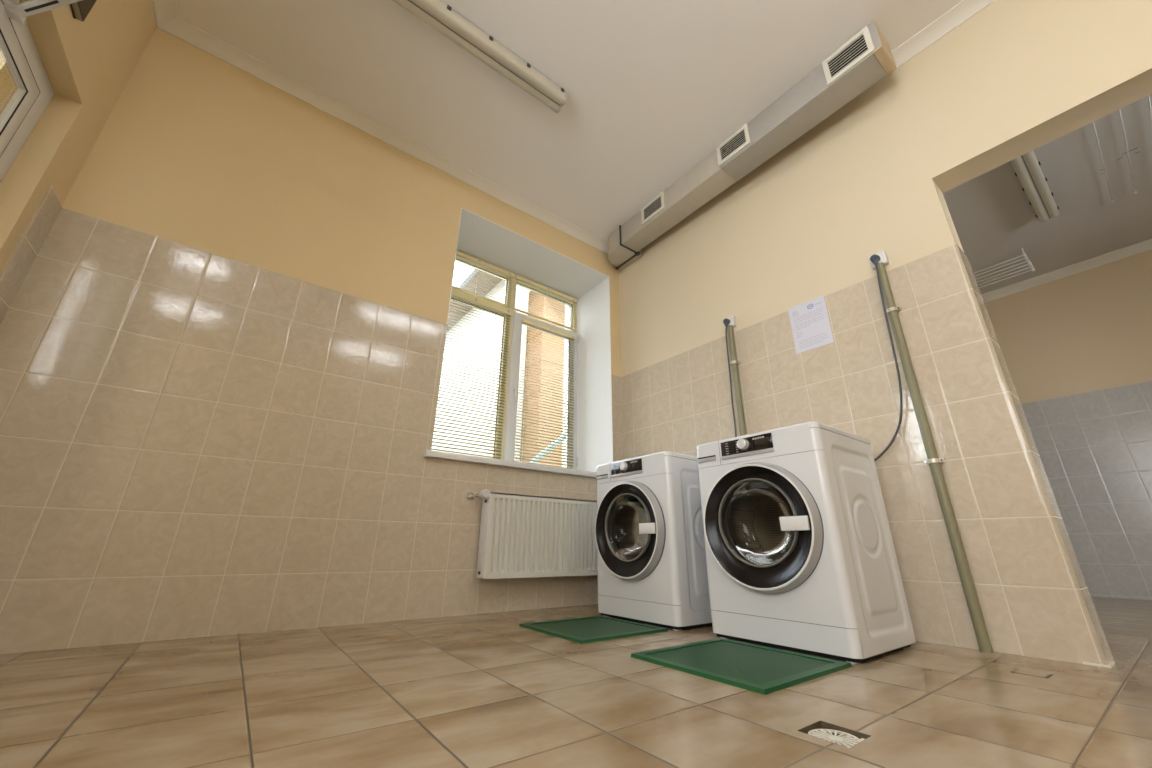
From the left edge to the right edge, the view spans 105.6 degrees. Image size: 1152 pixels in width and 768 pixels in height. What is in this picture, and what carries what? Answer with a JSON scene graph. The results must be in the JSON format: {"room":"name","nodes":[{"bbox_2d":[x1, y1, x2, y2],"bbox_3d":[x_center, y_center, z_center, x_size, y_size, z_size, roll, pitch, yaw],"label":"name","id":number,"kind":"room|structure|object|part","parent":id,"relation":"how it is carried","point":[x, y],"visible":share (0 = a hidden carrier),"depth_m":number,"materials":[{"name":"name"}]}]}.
{"room":"laundry","nodes":[
{"label":"laundry","id":0,"kind":"room"},
{"bbox_2d":[0,0,155,324],"bbox_3d":[-1.379,-1.302,-0.204,1.201,3.000,4.730,15,-25,-34],"label":"wall","id":1,"kind":"structure","parent":0,"point":[88,64],"depth_m":1.79,"materials":[{"name":"beige paint"}]},
{"bbox_2d":[0,0,53,182],"bbox_3d":[-1.683,-0.443,0.845,0.091,2.118,1.645,15,-25,-34],"label":"window","id":2,"kind":"structure","parent":1,"relation":"in","point":[26,90],"depth_m":1.62,"materials":[{"name":"white plastic"}]},
{"bbox_3d":[-1.902,-0.705,1.224,0.006,1.076,0.665,15,-25,-34],"label":"pane","id":3,"kind":"part","parent":2,"relation":"part of","materials":[{"name":"clear glass"}]},
{"bbox_2d":[4,0,81,23],"bbox_3d":[-1.637,-1.307,1.317,0.263,0.068,0.625,15,-25,-34],"label":"door closer","id":4,"kind":"structure","parent":2,"relation":"attached to","point":[18,12],"depth_m":1.46,"materials":[{"name":"white metal"}]},
{"bbox_3d":[-1.733,-1.268,1.447,0.340,0.022,0.030,-3,-21,11],"label":"arm","id":5,"kind":"part","parent":4,"relation":"part of","materials":[{"name":"white plastic"}]},
{"bbox_2d":[70,0,96,21],"bbox_3d":[-1.790,-1.591,1.586,0.027,0.315,0.378,15,-25,-34],"label":"wall panel","id":6,"kind":"object","parent":1,"relation":"attached to","point":[80,10],"visible":1,"depth_m":1.66,"materials":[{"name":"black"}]},
{"bbox_3d":[-1.791,-1.591,1.586,0.025,0.315,0.378,15,-25,-34],"label":"casing","id":7,"kind":"part","parent":6,"relation":"part of","materials":[{"name":"black"}]},
{"bbox_2d":[153,0,177,27],"bbox_3d":[-1.590,-2.210,1.588,0.082,0.050,2.080,15,-25,-34],"label":"trim","id":8,"kind":"structure","parent":1,"relation":"attached to","point":[165,11],"depth_m":2.29,"materials":[{"name":"beige paint"}]},
{"bbox_2d":[0,27,623,653],"bbox_3d":[-1.118,-0.110,2.987,4.000,3.000,0.626,15,-25,-34],"label":"wall","id":9,"kind":"structure","parent":0,"point":[222,349],"depth_m":2.19,"materials":[{"name":"beige tile"}]},
{"bbox_2d":[156,18,607,253],"bbox_3d":[-0.904,-1.589,3.235,3.290,0.050,0.082,15,-25,-34],"label":"trim","id":10,"kind":"structure","parent":9,"relation":"attached to","point":[179,28],"depth_m":2.87,"materials":[{"name":"white paint"}]},
{"bbox_2d":[424,449,596,477],"bbox_3d":[-0.434,0.634,3.154,1.491,0.044,0.547,15,-25,-34],"label":"window sill","id":11,"kind":"structure","parent":9,"relation":"attached to","point":[427,453],"depth_m":2.82,"materials":[{"name":"white plastic"}]},
{"bbox_2d":[451,257,578,469],"bbox_3d":[-0.573,-0.149,3.685,1.444,1.827,0.132,15,-25,-34],"label":"window","id":12,"kind":"structure","parent":9,"relation":"in","point":[508,436],"depth_m":3.79,"materials":[{"name":"beige plastic"}]},
{"bbox_2d":[432,288,511,458],"bbox_3d":[-0.844,-0.067,3.406,0.674,1.409,0.034,15,-25,-34],"label":"blind","id":13,"kind":"object","parent":12,"relation":"attached to","point":[475,300],"visible":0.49,"depth_m":3.41,"materials":[{"name":"beige"}]},
{"bbox_3d":[-0.846,-0.038,3.398,0.002,1.347,0.003,15,-25,-34],"label":"cord","id":14,"kind":"part","parent":13,"relation":"part of","materials":[{"name":"white fabric"}]},
{"bbox_3d":[-0.838,-0.698,3.643,0.674,0.062,0.030,15,-25,-34],"label":"head rail","id":15,"kind":"part","parent":13,"relation":"part of","materials":[{"name":"beige"}]},
{"bbox_3d":[-0.630,0.021,3.548,0.002,1.347,0.003,15,-25,-34],"label":"cord","id":16,"kind":"part","parent":13,"relation":"part of","materials":[{"name":"white fabric"}]},
{"bbox_2d":[452,250,513,307],"bbox_3d":[-0.839,-0.907,3.716,0.664,0.354,0.034,15,-25,-34],"label":"blind","id":17,"kind":"object","parent":12,"relation":"attached to","point":[459,254],"visible":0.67,"depth_m":3.75,"materials":[{"name":"beige"}]},
{"bbox_3d":[-0.843,-0.745,3.658,0.660,0.010,0.022,15,-25,-34],"label":"rail","id":18,"kind":"part","parent":17,"relation":"part of","materials":[{"name":"beige metal"}]},
{"bbox_3d":[-0.839,-1.053,3.772,0.664,0.040,0.030,15,-25,-34],"label":"head rail","id":19,"kind":"part","parent":17,"relation":"part of","materials":[{"name":"beige"}]},
{"bbox_3d":[-0.501,0.077,3.599,0.028,0.150,0.041,15,-25,-34],"label":"handle","id":20,"kind":"part","parent":12,"relation":"part of","materials":[{"name":"white plastic"}]},
{"bbox_3d":[-0.284,0.111,3.820,0.701,1.415,0.052,15,-25,-34],"label":"sash","id":21,"kind":"part","parent":12,"relation":"part of","materials":[{"name":"white plastic"}]},
{"bbox_2d":[514,318,575,468],"bbox_3d":[-0.247,0.110,3.787,0.579,1.335,0.034,15,-25,-34],"label":"blind","id":22,"kind":"object","parent":12,"relation":"attached to","point":[525,321],"visible":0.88,"depth_m":3.76,"materials":[{"name":"beige"}]},
{"bbox_3d":[-0.425,0.080,3.660,0.002,1.299,0.003,15,-25,-34],"label":"cord","id":23,"kind":"part","parent":22,"relation":"part of","materials":[{"name":"beige plastic"}]},
{"bbox_3d":[-0.242,-0.498,4.016,0.579,0.036,0.030,15,-25,-34],"label":"head rail","id":24,"kind":"part","parent":22,"relation":"part of","materials":[{"name":"beige metal"}]},
{"bbox_3d":[-0.073,0.175,3.906,0.002,1.299,0.003,15,-25,-34],"label":"cord","id":25,"kind":"part","parent":22,"relation":"part of","materials":[{"name":"beige plastic"}]},
{"bbox_2d":[574,345,574,410],"bbox_3d":[-0.013,-0.090,4.027,0.009,0.710,0.007,15,-25,-34],"label":"tilt wand","id":26,"kind":"object","parent":22,"relation":"hanging from","point":[574,345],"visible":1,"depth_m":4.01,"materials":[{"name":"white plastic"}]},
{"bbox_2d":[514,275,576,330],"bbox_3d":[-0.272,-0.753,4.112,0.684,0.354,0.034,15,-25,-34],"label":"blind","id":27,"kind":"object","parent":12,"relation":"attached to","point":[570,299],"visible":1,"depth_m":4.10,"materials":[{"name":"beige"}]},
{"bbox_3d":[-0.275,-0.591,4.054,0.680,0.010,0.022,15,-25,-34],"label":"rail","id":28,"kind":"part","parent":27,"relation":"part of","materials":[{"name":"beige metal"}]},
{"bbox_3d":[-0.271,-0.900,4.168,0.684,0.040,0.030,15,-25,-34],"label":"head rail","id":29,"kind":"part","parent":27,"relation":"part of","materials":[{"name":"beige"}]},
{"bbox_3d":[-0.304,-0.718,4.153,0.661,0.327,0.008,15,-25,-34],"label":"pane","id":30,"kind":"part","parent":12,"relation":"part of","materials":[{"name":"clear glass"}]},
{"bbox_2d":[467,489,597,578],"bbox_3d":[-0.186,0.975,2.829,1.094,0.494,0.134,15,-25,-34],"label":"radiator","id":31,"kind":"object","parent":9,"relation":"attached to","point":[521,536],"visible":0.84,"depth_m":2.72,"materials":[{"name":"white metal"}]},
{"bbox_2d":[491,492,595,501],"bbox_3d":[-0.143,0.772,2.931,1.000,0.008,0.100,15,-25,-34],"label":"grille","id":32,"kind":"object","parent":31,"relation":"attached to","point":[497,495],"depth_m":2.78,"materials":[{"name":"white metal"}]},
{"bbox_2d":[0,597,1151,767],"bbox_3d":[1.953,0.685,0.740,8.450,0.001,6.350,15,-25,-34],"label":"floor","id":33,"kind":"structure","parent":0,"point":[486,690],"depth_m":1.07,"materials":[{"name":"brown tile"}]},
{"bbox_2d":[519,615,667,643],"bbox_3d":[0.077,1.162,2.086,0.513,0.011,0.500,15,-25,-34],"label":"rubber mat","id":34,"kind":"object","parent":33,"relation":"on","point":[581,630],"visible":1,"depth_m":2.04,"materials":[{"name":"green rubber"}]},
{"bbox_2d":[595,451,711,630],"bbox_3d":[0.481,0.880,2.521,0.560,0.850,0.605,15,-25,-34],"label":"washing machine","id":35,"kind":"object","parent":33,"relation":"on","point":[649,531],"visible":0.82,"depth_m":2.30,"materials":[{"name":"white"}]},
{"bbox_3d":[0.275,0.477,2.534,0.023,0.055,0.055,15,-25,-34],"label":"knob","id":36,"kind":"part","parent":35,"relation":"part of","materials":[{"name":"grey"}]},
{"bbox_3d":[0.302,0.457,2.533,0.004,0.017,0.545,15,-25,-34],"label":"trim","id":37,"kind":"part","parent":35,"relation":"part of","materials":[{"name":"white plastic"}]},
{"bbox_3d":[0.312,0.504,2.524,0.030,0.090,0.605,15,-25,-34],"label":"control panel","id":38,"kind":"part","parent":35,"relation":"part of","materials":[{"name":"white plastic"}]},
{"bbox_3d":[0.505,0.500,2.679,0.510,0.027,0.605,15,-25,-34],"label":"lid","id":39,"kind":"part","parent":35,"relation":"part of","materials":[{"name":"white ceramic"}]},
{"bbox_3d":[0.374,0.745,2.253,0.030,0.052,0.110,15,-25,-34],"label":"handle","id":40,"kind":"part","parent":35,"relation":"part of","materials":[{"name":"white plastic"}]},
{"bbox_2d":[631,638,852,694],"bbox_3d":[0.557,0.950,1.505,0.520,0.011,0.518,15,-25,-34],"label":"rubber mat","id":41,"kind":"object","parent":33,"relation":"on","point":[760,669],"visible":1,"depth_m":1.45,"materials":[{"name":"green rubber"}]},
{"bbox_2d":[696,421,915,663],"bbox_3d":[0.954,0.674,1.955,0.560,0.850,0.605,15,-25,-34],"label":"washing machine","id":42,"kind":"object","parent":33,"relation":"on","point":[800,550],"visible":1,"depth_m":1.75,"materials":[{"name":"white metal"}]},
{"bbox_3d":[0.749,0.271,1.968,0.023,0.055,0.055,15,-25,-34],"label":"knob","id":43,"kind":"part","parent":42,"relation":"part of","materials":[{"name":"grey"}]},
{"bbox_3d":[0.775,0.251,1.966,0.004,0.017,0.545,15,-25,-34],"label":"trim","id":44,"kind":"part","parent":42,"relation":"part of","materials":[{"name":"white plastic"}]},
{"bbox_3d":[0.786,0.298,1.957,0.030,0.090,0.605,15,-25,-34],"label":"control panel","id":45,"kind":"part","parent":42,"relation":"part of","materials":[{"name":"white plastic"}]},
{"bbox_3d":[0.978,0.293,2.112,0.510,0.027,0.605,15,-25,-34],"label":"lid","id":46,"kind":"part","parent":42,"relation":"part of","materials":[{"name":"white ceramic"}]},
{"bbox_3d":[0.848,0.538,1.686,0.030,0.052,0.110,15,-25,-34],"label":"handle","id":47,"kind":"part","parent":42,"relation":"part of","materials":[{"name":"white plastic"}]},
{"bbox_2d":[797,720,870,747],"bbox_3d":[0.546,0.756,0.920,0.115,0.033,0.118,15,-25,-34],"label":"floor drain","id":48,"kind":"object","parent":33,"relation":"in","point":[846,737],"visible":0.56,"depth_m":0.94,"materials":[{"name":"silver"}]},
{"bbox_2d":[1011,669,1052,677],"bbox_3d":[1.453,0.923,1.394,0.073,0.001,0.085,15,-25,-34],"label":"floor hatch","id":49,"kind":"object","parent":33,"relation":"on","point":[1020,671],"visible":1,"depth_m":1.39,"materials":[{"name":"beige"}]},
{"bbox_2d":[177,0,1151,294],"bbox_3d":[1.862,-2.127,1.960,8.450,0.121,6.750,15,-25,-34],"label":"ceiling","id":50,"kind":"structure","parent":0,"point":[653,88],"depth_m":2.71,"materials":[{"name":"grey paint"}]},
{"bbox_2d":[392,0,567,112],"bbox_3d":[-0.594,-1.887,2.358,1.268,0.099,0.132,15,-25,-34],"label":"ceiling lamp","id":51,"kind":"object","parent":50,"relation":"attached to","point":[437,14],"visible":1,"depth_m":2.39,"materials":[{"name":"grey"}]},
{"bbox_2d":[439,0,565,91],"bbox_3d":[-0.594,-1.914,2.369,1.248,0.040,0.118,15,-25,-34],"label":"ceiling light fixture","id":52,"kind":"object","parent":51,"relation":"on","point":[449,8],"depth_m":2.42,"materials":[{"name":"white"}]},
{"bbox_2d":[608,20,896,269],"bbox_3d":[1.001,-1.491,3.210,0.275,0.214,2.275,15,-25,-34],"label":"air duct","id":53,"kind":"object","parent":50,"relation":"attached to","point":[866,58],"visible":1,"depth_m":2.80,"materials":[{"name":"beige metal"}]},
{"bbox_2d":[641,191,664,224],"bbox_3d":[0.613,-1.407,3.499,0.013,0.166,0.243,15,-25,-34],"label":"grille","id":54,"kind":"object","parent":53,"relation":"attached to","point":[654,208],"depth_m":3.49,"materials":[{"name":"beige plastic"}]},
{"bbox_2d":[716,123,750,166],"bbox_3d":[1.056,-1.607,2.942,0.013,0.172,0.241,15,-25,-34],"label":"grille","id":55,"kind":"object","parent":53,"relation":"attached to","point":[739,141],"depth_m":2.93,"materials":[{"name":"beige plastic"}]},
{"bbox_2d":[821,26,874,85],"bbox_3d":[1.488,-1.796,2.397,0.013,0.186,0.238,15,-25,-34],"label":"grille","id":56,"kind":"object","parent":53,"relation":"attached to","point":[860,48],"depth_m":2.39,"materials":[{"name":"beige plastic"}]},
{"bbox_2d":[973,248,1034,287],"bbox_3d":[4.071,-1.080,4.407,0.415,0.091,0.726,15,-25,-34],"label":"ceiling airer","id":57,"kind":"structure","parent":50,"relation":"hanging from","point":[1023,253],"depth_m":4.23,"materials":[{"name":"white metal"}]},
{"bbox_3d":[3.919,-1.093,4.293,0.008,0.008,0.720,15,-25,-34],"label":"rod","id":58,"kind":"part","parent":57,"relation":"part of","materials":[{"name":"white metal"}]},
{"bbox_3d":[3.979,-1.076,4.335,0.008,0.008,0.720,15,-25,-34],"label":"rod","id":59,"kind":"part","parent":57,"relation":"part of","materials":[{"name":"white metal"}]},
{"bbox_3d":[4.039,-1.060,4.377,0.008,0.008,0.720,15,-25,-34],"label":"rod","id":60,"kind":"part","parent":57,"relation":"part of","materials":[{"name":"white metal"}]},
{"bbox_3d":[4.099,-1.044,4.419,0.008,0.008,0.720,15,-25,-34],"label":"rod","id":61,"kind":"part","parent":57,"relation":"part of","materials":[{"name":"white metal"}]},
{"bbox_3d":[4.159,-1.028,4.461,0.008,0.008,0.720,15,-25,-34],"label":"rod","id":62,"kind":"part","parent":57,"relation":"part of","materials":[{"name":"white metal"}]},
{"bbox_3d":[4.219,-1.011,4.503,0.008,0.008,0.720,15,-25,-34],"label":"rod","id":63,"kind":"part","parent":57,"relation":"part of","materials":[{"name":"white metal"}]},
{"bbox_2d":[1010,150,1059,221],"bbox_3d":[3.363,-1.524,3.226,1.270,0.099,0.132,15,-25,-34],"label":"ceiling lamp","id":64,"kind":"object","parent":50,"relation":"attached to","point":[1027,168],"visible":0.63,"depth_m":3.25,"materials":[{"name":"grey plastic"}]},
{"bbox_2d":[1092,95,1151,201],"bbox_3d":[3.484,-1.768,2.661,2.287,0.033,0.471,15,-25,-34],"label":"pipes","id":65,"kind":"object","parent":50,"relation":"hanging from","point":[1134,190],"depth_m":3.00,"materials":[{"name":"white metal"}]},
{"bbox_3d":[3.346,-1.698,2.830,2.285,0.008,0.008,15,-25,-34],"label":"rod","id":66,"kind":"part","parent":65,"relation":"part of","materials":[{"name":"white metal"}]},
{"bbox_3d":[3.414,-1.729,2.745,2.285,0.008,0.008,15,-25,-34],"label":"rod","id":67,"kind":"part","parent":65,"relation":"part of","materials":[{"name":"white metal"}]},
{"bbox_3d":[3.483,-1.760,2.658,2.285,0.008,0.008,15,-25,-34],"label":"rod","id":68,"kind":"part","parent":65,"relation":"part of","materials":[{"name":"white"}]},
{"bbox_2d":[618,0,1151,664],"bbox_3d":[1.872,-0.424,2.064,0.177,3.000,4.738,16,-25,-36],"label":"wall","id":69,"kind":"structure","parent":0,"point":[1016,77],"depth_m":2.20,"materials":[{"name":"beige paint"}]},
{"bbox_2d":[725,315,736,327],"bbox_3d":[1.053,-0.420,2.986,0.038,0.074,0.072,15,-25,-34],"label":"wall socket","id":70,"kind":"object","parent":69,"relation":"attached to","point":[732,318],"visible":0.57,"depth_m":2.96,"materials":[{"name":"white plastic"}]},
{"bbox_2d":[727,325,746,435],"bbox_3d":[1.036,0.442,2.658,0.051,1.778,0.071,15,-25,-34],"label":"cable conduit","id":71,"kind":"object","parent":69,"relation":"attached to","point":[734,363],"visible":0.46,"depth_m":2.81,"materials":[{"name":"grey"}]},
{"bbox_2d":[723,318,736,436],"bbox_3d":[0.938,0.105,2.833,0.242,1.138,0.044,-12,-24,29],"label":"power cable","id":72,"kind":"object","parent":71,"relation":"attached to","point":[726,321],"visible":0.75,"depth_m":2.86,"materials":[{"name":"grey plastic"}]},
{"bbox_2d":[788,295,833,353],"bbox_3d":[1.367,-0.345,2.555,0.002,0.303,0.210,16,-25,-36],"label":"paper notice","id":73,"kind":"object","parent":69,"relation":"attached to","point":[809,320],"visible":1,"depth_m":2.55,"materials":[{"name":"white paper"}]},
{"bbox_2d":[869,250,888,269],"bbox_3d":[1.613,-0.660,2.327,0.038,0.074,0.072,15,-25,-34],"label":"wall socket","id":74,"kind":"object","parent":69,"relation":"attached to","point":[883,256],"visible":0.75,"depth_m":2.30,"materials":[{"name":"white plastic"}]},
{"bbox_2d":[875,262,992,652],"bbox_3d":[1.596,0.202,1.999,0.051,1.778,0.071,15,-25,-34],"label":"pipe","id":75,"kind":"object","parent":69,"relation":"attached to","point":[974,607],"visible":0.94,"depth_m":1.92,"materials":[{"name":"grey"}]},
{"bbox_2d":[870,254,902,460],"bbox_3d":[1.467,-0.135,2.235,0.356,1.096,0.103,-12,-24,30],"label":"power cable","id":76,"kind":"object","parent":75,"relation":"attached to","point":[875,258],"visible":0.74,"depth_m":2.14,"materials":[{"name":"black plastic"}]},
{"bbox_2d":[883,0,995,77],"bbox_3d":[1.756,-1.819,2.547,0.082,0.050,4.435,16,-25,-36],"label":"trim","id":77,"kind":"structure","parent":69,"relation":"attached to","point":[963,11],"depth_m":2.34,"materials":[{"name":"white paint"}]},
{"bbox_2d":[1083,661,1114,667],"bbox_3d":[1.820,0.970,1.520,0.104,0.007,0.064,15,-25,-34],"label":"trim","id":78,"kind":"structure","parent":69,"relation":"attached to","point":[1111,663],"depth_m":1.49,"materials":[{"name":"beige"}]},
{"bbox_2d":[984,249,1151,599],"bbox_3d":[5.716,-0.035,3.003,0.206,3.000,4.650,15,-25,-34],"label":"wall","id":79,"kind":"structure","parent":0,"point":[1076,349],"depth_m":4.04,"materials":[{"name":"paint"}]},
{"bbox_2d":[981,238,1151,302],"bbox_3d":[5.603,-1.451,3.430,0.123,0.050,4.250,15,-25,-34],"label":"trim","id":80,"kind":"structure","parent":79,"relation":"attached to","point":[1146,245],"depth_m":4.32,"materials":[{"name":"white paint"}]},
{"label":"outside","id":81,"kind":"structure","parent":0,"visible":0},
{"bbox_3d":[-2.196,3.981,8.764,32.000,0.050,42.000,15,-25,-34],"label":"ground","id":82,"kind":"structure","parent":81,"visible":0},
{"bbox_2d":[432,268,567,466],"bbox_3d":[-2.443,2.353,13.149,6.200,6.060,12.000,15,-25,-34],"label":"building","id":83,"kind":"structure","parent":82,"relation":"on","point":[525,291],"depth_m":8.53,"materials":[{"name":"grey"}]},
{"bbox_2d":[530,433,565,462],"bbox_3d":[-0.240,1.578,5.881,1.010,2.477,0.080,15,-25,-34],"label":"handrail","id":84,"kind":"object","parent":82,"relation":"on","point":[563,433],"visible":0.1,"depth_m":5.98,"materials":[{"name":"grey"}]}
]}

